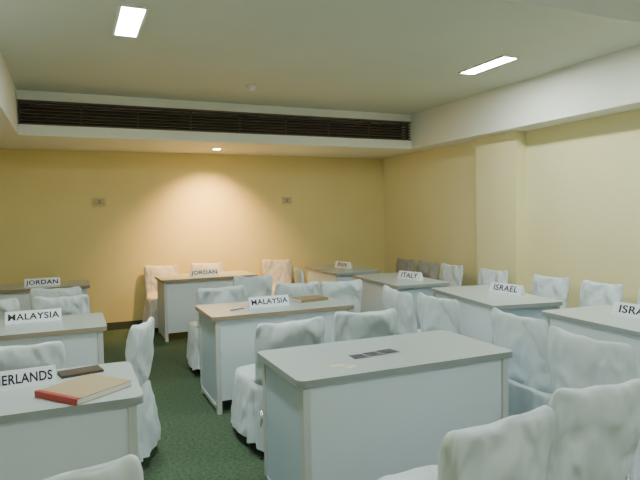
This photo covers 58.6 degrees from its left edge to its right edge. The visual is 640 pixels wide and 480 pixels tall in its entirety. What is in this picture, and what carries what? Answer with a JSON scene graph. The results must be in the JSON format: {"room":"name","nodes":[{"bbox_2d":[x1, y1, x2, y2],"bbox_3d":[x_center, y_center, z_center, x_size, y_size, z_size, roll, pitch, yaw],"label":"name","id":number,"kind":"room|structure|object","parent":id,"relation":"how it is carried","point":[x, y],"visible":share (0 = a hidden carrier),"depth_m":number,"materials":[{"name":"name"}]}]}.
{"room":"conference room","nodes":[
{"label":"conference room","id":0,"kind":"room"},
{"bbox_2d":[103,328,264,479],"bbox_3d":[0.404,1.411,3.233,6.430,0.120,11.000,-2,3,-24],"label":"floor","id":1,"kind":"structure","parent":0,"point":[195,442],"depth_m":4.05,"materials":[{"name":"green carpet"}]},
{"bbox_2d":[0,298,19,319],"bbox_3d":[-2.831,0.903,4.991,0.550,0.851,0.716,-2,3,-22],"label":"covered chair","id":2,"kind":"object","parent":1,"relation":"on","point":[11,304],"visible":0.14,"depth_m":4.73,"materials":[{"name":"white fabric"}]},
{"bbox_2d":[0,341,64,371],"bbox_3d":[-1.673,0.952,3.191,0.542,0.873,0.590,-2,3,-26],"label":"covered chair","id":3,"kind":"object","parent":1,"relation":"on","point":[16,357],"visible":0.23,"depth_m":2.96,"materials":[{"name":"white fabric"}]},
{"bbox_2d":[0,280,89,310],"bbox_3d":[-3.270,0.893,6.514,1.200,0.750,0.650,-2,3,-24],"label":"conference table","id":4,"kind":"object","parent":1,"relation":"on","point":[19,291],"visible":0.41,"depth_m":6.24,"materials":[{"name":"laminate"}]},
{"bbox_2d":[25,277,59,286],"bbox_3d":[-3.127,0.474,6.425,0.360,0.090,0.070,-2,3,-24],"label":"name card","id":5,"kind":"object","parent":4,"relation":"on","point":[54,281],"visible":1,"depth_m":6.41,"materials":[{"name":"white paper"}]},
{"bbox_2d":[0,313,106,367],"bbox_3d":[-2.152,0.984,4.037,1.200,0.750,0.650,-2,3,-24],"label":"conference table","id":6,"kind":"object","parent":1,"relation":"on","point":[81,335],"visible":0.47,"depth_m":3.93,"materials":[{"name":"laminate"}]},
{"bbox_2d":[5,308,61,324],"bbox_3d":[-2.104,0.558,4.189,0.370,0.085,0.070,-2,3,-24],"label":"name card","id":7,"kind":"object","parent":6,"relation":"on","point":[18,317],"visible":1,"depth_m":4.17,"materials":[{"name":"white paper"}]},
{"bbox_2d":[30,286,81,304],"bbox_3d":[-2.668,0.864,5.787,0.564,0.851,0.710,-2,3,-24],"label":"covered chair","id":8,"kind":"object","parent":1,"relation":"on","point":[73,291],"visible":0.13,"depth_m":5.46,"materials":[{"name":"white fabric"}]},
{"bbox_2d":[31,294,89,314],"bbox_3d":[-2.346,0.886,5.189,0.561,0.850,0.708,-2,3,-26],"label":"covered chair","id":9,"kind":"object","parent":1,"relation":"on","point":[79,304],"visible":0.2,"depth_m":4.89,"materials":[{"name":"white fabric"}]},
{"bbox_2d":[0,362,143,479],"bbox_3d":[-1.413,1.041,2.473,1.200,0.750,0.650,-2,3,-24],"label":"conference table","id":10,"kind":"object","parent":1,"relation":"on","point":[40,439],"visible":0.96,"depth_m":2.32,"materials":[{"name":"laminate"}]},
{"bbox_2d":[0,365,56,391],"bbox_3d":[-1.377,0.621,2.544,0.360,0.080,0.070,-2,3,-29],"label":"name card","id":11,"kind":"object","parent":10,"relation":"on","point":[43,375],"visible":1,"depth_m":2.56,"materials":[{"name":"white paper"}]},
{"bbox_2d":[57,365,103,378],"bbox_3d":[-1.167,0.641,2.777,0.190,0.012,0.113,-3,3,-36],"label":"leather folder","id":12,"kind":"object","parent":10,"relation":"on","point":[69,373],"visible":1,"depth_m":2.76,"materials":[{"name":"brown leather"}]},
{"bbox_2d":[34,374,131,405],"bbox_3d":[-1.022,0.645,2.475,0.261,0.027,0.293,0,3,28],"label":"hardcover book","id":13,"kind":"object","parent":10,"relation":"on","point":[77,391],"visible":1,"depth_m":2.43,"materials":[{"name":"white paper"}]},
{"bbox_2d":[43,454,143,479],"bbox_3d":[-0.788,0.995,1.649,0.551,0.894,0.714,-2,3,-28],"label":"covered chair","id":14,"kind":"object","parent":1,"relation":"on","point":[128,467],"visible":1,"depth_m":1.42,"materials":[{"name":"white fabric"}]},
{"bbox_2d":[125,317,160,461],"bbox_3d":[-1.321,0.928,3.490,0.590,0.881,0.542,-1,3,-2],"label":"covered chair","id":15,"kind":"object","parent":1,"relation":"on","point":[139,351],"visible":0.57,"depth_m":3.44,"materials":[{"name":"white fabric"}]},
{"bbox_2d":[142,265,177,327],"bbox_3d":[-2.092,0.771,7.657,0.562,0.851,0.532,-2,3,-24],"label":"covered chair","id":16,"kind":"object","parent":1,"relation":"on","point":[151,303],"visible":0.52,"depth_m":7.72,"materials":[{"name":"white fabric"}]},
{"bbox_2d":[155,271,257,341],"bbox_3d":[-1.460,0.825,7.338,1.200,0.750,0.650,-2,3,-24],"label":"conference table","id":17,"kind":"object","parent":1,"relation":"on","point":[176,293],"visible":0.58,"depth_m":6.96,"materials":[{"name":"laminate"}]},
{"bbox_2d":[190,268,218,276],"bbox_3d":[-1.466,0.409,7.216,0.360,0.090,0.070,-2,3,-24],"label":"name card","id":18,"kind":"object","parent":17,"relation":"on","point":[212,271],"visible":1,"depth_m":7.20,"materials":[{"name":"white paper"}]},
{"bbox_2d":[191,262,222,271],"bbox_3d":[-1.510,0.749,7.922,0.562,0.851,0.532,-2,3,-24],"label":"covered chair","id":19,"kind":"object","parent":1,"relation":"on","point":[219,266],"visible":0.16,"depth_m":8.08,"materials":[{"name":"white fabric"}]},
{"bbox_2d":[186,284,244,378],"bbox_3d":[-1.038,0.843,5.620,0.554,0.851,0.714,-2,3,-24],"label":"covered chair","id":20,"kind":"object","parent":1,"relation":"on","point":[204,296],"visible":0.4,"depth_m":5.33,"materials":[{"name":"white fabric"}]},
{"bbox_2d":[233,275,272,300],"bbox_3d":[-0.867,0.799,6.551,0.564,0.851,0.710,-2,3,-27],"label":"covered chair","id":21,"kind":"object","parent":1,"relation":"on","point":[255,286],"visible":0.34,"depth_m":6.26,"materials":[{"name":"white fabric"}]},
{"bbox_2d":[195,295,353,414],"bbox_3d":[-0.376,0.919,4.790,1.200,0.750,0.650,-2,3,-24],"label":"conference table","id":22,"kind":"object","parent":1,"relation":"on","point":[226,337],"visible":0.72,"depth_m":4.42,"materials":[{"name":"laminate"}]},
{"bbox_2d":[247,294,289,308],"bbox_3d":[-0.425,0.505,4.715,0.350,0.085,0.070,-2,3,-27],"label":"name card","id":23,"kind":"object","parent":22,"relation":"on","point":[276,300],"visible":1,"depth_m":4.69,"materials":[{"name":"white paper"}]},
{"bbox_2d":[291,295,327,302],"bbox_3d":[-0.091,0.516,5.003,0.270,0.026,0.183,-3,3,-32],"label":"booklet","id":24,"kind":"object","parent":22,"relation":"on","point":[303,299],"visible":1,"depth_m":4.95,"materials":[{"name":"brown paper"}]},
{"bbox_2d":[262,259,291,295],"bbox_3d":[-0.557,0.714,8.338,0.562,0.851,0.532,-2,3,-24],"label":"covered chair","id":25,"kind":"object","parent":1,"relation":"on","point":[280,270],"visible":0.47,"depth_m":8.47,"materials":[{"name":"white fabric"}]},
{"bbox_2d":[231,316,324,459],"bbox_3d":[-0.296,0.909,3.857,0.560,0.851,0.730,-2,3,-25],"label":"covered chair","id":26,"kind":"object","parent":1,"relation":"on","point":[247,395],"visible":0.44,"depth_m":3.57,"materials":[{"name":"white fabric"}]},
{"bbox_2d":[275,281,319,297],"bbox_3d":[-0.309,0.820,5.882,0.561,0.850,0.708,-2,3,-20],"label":"covered chair","id":27,"kind":"object","parent":1,"relation":"on","point":[311,288],"visible":0.12,"depth_m":5.56,"materials":[{"name":"white fabric"}]},
{"bbox_2d":[293,267,319,294],"bbox_3d":[-0.049,0.762,7.457,0.617,0.815,0.565,-2,3,-14],"label":"covered chair","id":28,"kind":"object","parent":1,"relation":"on","point":[298,274],"visible":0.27,"depth_m":7.26,"materials":[{"name":"white fabric"}]},
{"bbox_2d":[320,279,361,312],"bbox_3d":[0.174,0.811,6.251,0.550,0.817,0.711,-2,3,-12],"label":"covered chair","id":29,"kind":"object","parent":1,"relation":"on","point":[350,291],"visible":0.33,"depth_m":5.94,"materials":[{"name":"white fabric"}]},
{"bbox_2d":[305,264,380,293],"bbox_3d":[0.295,0.767,7.955,0.650,0.750,1.200,-2,3,-22],"label":"conference table","id":30,"kind":"object","parent":1,"relation":"on","point":[319,273],"visible":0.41,"depth_m":7.70,"materials":[{"name":"laminate"}]},
{"bbox_2d":[334,261,351,268],"bbox_3d":[0.323,0.345,7.965,0.070,0.090,0.340,-3,3,-34],"label":"name card","id":31,"kind":"object","parent":30,"relation":"on","point":[339,264],"visible":1,"depth_m":7.93,"materials":[{"name":"white paper"}]},
{"bbox_2d":[332,308,397,341],"bbox_3d":[0.195,0.882,4.079,0.581,0.868,0.731,-2,3,-22],"label":"covered chair","id":32,"kind":"object","parent":1,"relation":"on","point":[347,326],"visible":0.25,"depth_m":3.74,"materials":[{"name":"white fabric"}]},
{"bbox_2d":[257,330,512,479],"bbox_3d":[0.353,0.981,3.124,1.250,0.750,0.650,-2,3,-24],"label":"conference table","id":33,"kind":"object","parent":1,"relation":"on","point":[390,414],"visible":0.84,"depth_m":2.86,"materials":[{"name":"laminate"}]},
{"bbox_2d":[329,364,357,368],"bbox_3d":[0.113,0.623,2.814,0.137,0.001,0.087,0,3,26],"label":"paper slip","id":34,"kind":"object","parent":33,"relation":"on","point":[336,365],"visible":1,"depth_m":2.81,"materials":[{"name":"beige paper"}]},
{"bbox_2d":[346,348,400,359],"bbox_3d":[0.287,0.608,3.043,0.299,0.003,0.118,-2,3,-28],"label":"photo prints","id":35,"kind":"object","parent":33,"relation":"on","point":[387,351],"visible":1,"depth_m":3.04,"materials":[{"name":"white paper"}]},
{"bbox_2d":[352,273,448,328],"bbox_3d":[0.898,0.818,6.580,0.650,0.750,1.200,-2,3,-20],"label":"conference table","id":36,"kind":"object","parent":1,"relation":"on","point":[372,284],"visible":0.38,"depth_m":6.35,"materials":[{"name":"laminate"}]},
{"bbox_2d":[398,270,422,280],"bbox_3d":[1.020,0.400,6.448,0.070,0.090,0.340,-3,3,-38],"label":"name card","id":37,"kind":"object","parent":36,"relation":"on","point":[408,275],"visible":1,"depth_m":6.42,"materials":[{"name":"white paper"}]},
{"bbox_2d":[382,285,420,334],"bbox_3d":[0.883,0.828,4.867,0.614,0.881,0.564,-2,3,-22],"label":"covered chair","id":38,"kind":"object","parent":1,"relation":"on","point":[402,302],"visible":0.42,"depth_m":4.66,"materials":[{"name":"white fabric"}]},
{"bbox_2d":[396,258,414,272],"bbox_3d":[1.034,0.697,8.123,0.571,0.849,0.532,-2,3,-23],"label":"covered chair","id":39,"kind":"object","parent":1,"relation":"on","point":[401,264],"visible":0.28,"depth_m":8.15,"materials":[{"name":"grey fabric"}]},
{"bbox_2d":[416,260,438,279],"bbox_3d":[1.262,0.716,7.601,0.571,0.849,0.532,-2,3,-26],"label":"covered chair","id":40,"kind":"object","parent":1,"relation":"on","point":[428,269],"visible":0.27,"depth_m":7.61,"materials":[{"name":"grey fabric"}]},
{"bbox_2d":[417,292,461,334],"bbox_3d":[1.097,0.845,4.388,0.642,0.883,0.588,-2,3,-28],"label":"covered chair","id":41,"kind":"object","parent":1,"relation":"on","point":[434,313],"visible":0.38,"depth_m":4.21,"materials":[{"name":"white fabric"}]},
{"bbox_2d":[439,263,462,286],"bbox_3d":[1.456,0.734,7.141,0.571,0.848,0.552,-2,3,-23],"label":"covered chair","id":42,"kind":"object","parent":1,"relation":"on","point":[453,274],"visible":0.32,"depth_m":7.14,"materials":[{"name":"white fabric"}]},
{"bbox_2d":[377,405,554,479],"bbox_3d":[0.450,0.974,2.093,0.554,0.851,0.714,-2,3,-27],"label":"covered chair","id":43,"kind":"object","parent":1,"relation":"on","point":[515,447],"visible":1,"depth_m":1.80,"materials":[{"name":"white fabric"}]},
{"bbox_2d":[478,268,507,284],"bbox_3d":[1.773,0.760,6.418,0.571,0.848,0.552,-2,3,-26],"label":"covered chair","id":44,"kind":"object","parent":1,"relation":"on","point":[486,276],"visible":0.22,"depth_m":6.49,"materials":[{"name":"white fabric"}]},
{"bbox_2d":[431,285,562,344],"bbox_3d":[1.561,0.867,5.210,0.650,0.750,1.200,-2,3,-14],"label":"conference table","id":45,"kind":"object","parent":1,"relation":"on","point":[476,302],"visible":0.37,"depth_m":4.86,"materials":[{"name":"laminate"}]},
{"bbox_2d":[489,282,525,295],"bbox_3d":[1.710,0.443,5.222,0.070,0.090,0.380,-2,3,-30],"label":"name card","id":46,"kind":"object","parent":45,"relation":"on","point":[505,288],"visible":1,"depth_m":5.19,"materials":[{"name":"white paper"}]},
{"bbox_2d":[491,308,552,415],"bbox_3d":[1.405,0.871,3.485,0.642,0.900,0.588,-2,3,-22],"label":"covered chair","id":47,"kind":"object","parent":1,"relation":"on","point":[530,388],"visible":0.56,"depth_m":3.31,"materials":[{"name":"white fabric"}]},
{"bbox_2d":[531,274,568,308],"bbox_3d":[2.111,0.789,5.646,0.571,0.848,0.552,-2,3,-27],"label":"covered chair","id":48,"kind":"object","parent":1,"relation":"on","point":[555,288],"visible":0.31,"depth_m":5.67,"materials":[{"name":"white fabric"}]},
{"bbox_2d":[542,305,639,377],"bbox_3d":[2.170,0.917,3.849,0.650,0.750,1.200,-2,3,-21],"label":"conference table","id":49,"kind":"object","parent":1,"relation":"on","point":[597,322],"visible":0.41,"depth_m":3.90,"materials":[{"name":"laminate"}]},
{"bbox_2d":[611,301,639,318],"bbox_3d":[2.208,0.491,3.935,0.070,0.090,0.380,-2,3,-30],"label":"name card","id":50,"kind":"object","parent":49,"relation":"on","point":[619,308],"visible":1,"depth_m":4.00,"materials":[{"name":"white paper"}]},
{"bbox_2d":[545,378,639,479],"bbox_3d":[0.904,0.939,2.344,0.561,0.884,0.708,-2,3,-22],"label":"covered chair","id":51,"kind":"object","parent":1,"relation":"on","point":[596,434],"visible":0.72,"depth_m":2.02,"materials":[{"name":"white fabric"}]},
{"bbox_2d":[547,326,639,479],"bbox_3d":[1.538,0.894,2.956,0.602,0.898,0.553,-3,3,-32],"label":"covered chair","id":52,"kind":"object","parent":1,"relation":"on","point":[575,361],"visible":0.49,"depth_m":2.78,"materials":[{"name":"white fabric"}]},
{"bbox_2d":[580,280,622,306],"bbox_3d":[2.344,0.808,5.115,0.571,0.848,0.552,-2,3,-20],"label":"covered chair","id":53,"kind":"object","parent":1,"relation":"on","point":[592,293],"visible":0.25,"depth_m":5.15,"materials":[{"name":"white fabric"}]},
{"bbox_2d":[0,148,383,322],"bbox_3d":[-1.798,-0.261,8.133,6.430,2.860,0.150,-2,3,-24],"label":"wall","id":54,"kind":"structure","parent":0,"point":[182,210],"depth_m":7.91,"materials":[{"name":"beige paint"}]},
{"bbox_2d":[93,198,105,205],"bbox_3d":[-2.917,-0.505,7.537,0.160,0.110,0.028,-2,3,-24],"label":"speaker box","id":55,"kind":"object","parent":54,"relation":"attached to","point":[96,201],"visible":1,"depth_m":7.53,"materials":[{"name":"beige plastic"}]},
{"bbox_2d":[106,320,142,330],"bbox_3d":[-1.741,1.120,8.119,6.130,0.100,0.015,-2,3,-24],"label":"baseboard","id":56,"kind":"structure","parent":54,"relation":"attached to","point":[125,324],"depth_m":7.71,"materials":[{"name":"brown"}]},
{"bbox_2d":[282,197,291,203],"bbox_3d":[-0.499,-0.594,8.592,0.160,0.110,0.028,-2,3,-24],"label":"speaker box","id":57,"kind":"object","parent":54,"relation":"attached to","point":[285,200],"visible":1,"depth_m":8.59,"materials":[{"name":"beige plastic"}]},
{"bbox_2d":[0,0,639,158],"bbox_3d":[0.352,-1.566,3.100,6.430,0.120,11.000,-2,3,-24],"label":"ceiling","id":58,"kind":"structure","parent":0,"point":[378,56],"depth_m":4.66,"materials":[{"name":"paint"}]},
{"bbox_2d":[112,4,148,37],"bbox_3d":[-1.319,-1.507,3.943,0.181,0.014,0.636,-2,3,-24],"label":"recessed light","id":59,"kind":"object","parent":58,"relation":"in","point":[129,21],"visible":1,"depth_m":3.90,"materials":[{"name":"white plastic"}]},
{"bbox_2d":[17,99,410,140],"bbox_3d":[-0.972,-1.428,6.980,4.838,0.259,0.105,-2,3,-24],"label":"ceiling vent","id":60,"kind":"object","parent":58,"relation":"in","point":[20,101],"visible":0.91,"depth_m":6.76,"materials":[{"name":"brown metal"}]},
{"bbox_2d":[246,85,255,90],"bbox_3d":[-0.719,-1.591,5.962,0.100,0.046,0.100,-2,3,-24],"label":"smoke detector","id":61,"kind":"object","parent":58,"relation":"attached to","point":[249,87],"visible":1,"depth_m":5.93,"materials":[{"name":"white plastic"}]},
{"bbox_2d":[458,55,519,74],"bbox_3d":[1.552,-1.617,5.285,0.181,0.014,0.636,-2,3,-24],"label":"recessed light","id":62,"kind":"object","parent":58,"relation":"in","point":[503,59],"visible":1,"depth_m":5.24,"materials":[{"name":"white plastic"}]},
{"bbox_2d":[476,130,525,292],"bbox_3d":[2.112,-0.029,6.686,0.140,2.390,0.690,-2,3,-24],"label":"wall pillar","id":63,"kind":"structure","parent":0,"point":[500,158],"depth_m":6.54,"materials":[{"name":"beige paint"}]},
{"bbox_2d":[383,109,639,307],"bbox_3d":[3.254,-0.184,4.422,0.150,2.860,10.700,-2,3,-24],"label":"wall","id":64,"kind":"structure","parent":0,"point":[583,176],"depth_m":6.02,"materials":[{"name":"beige paint"}]}
]}

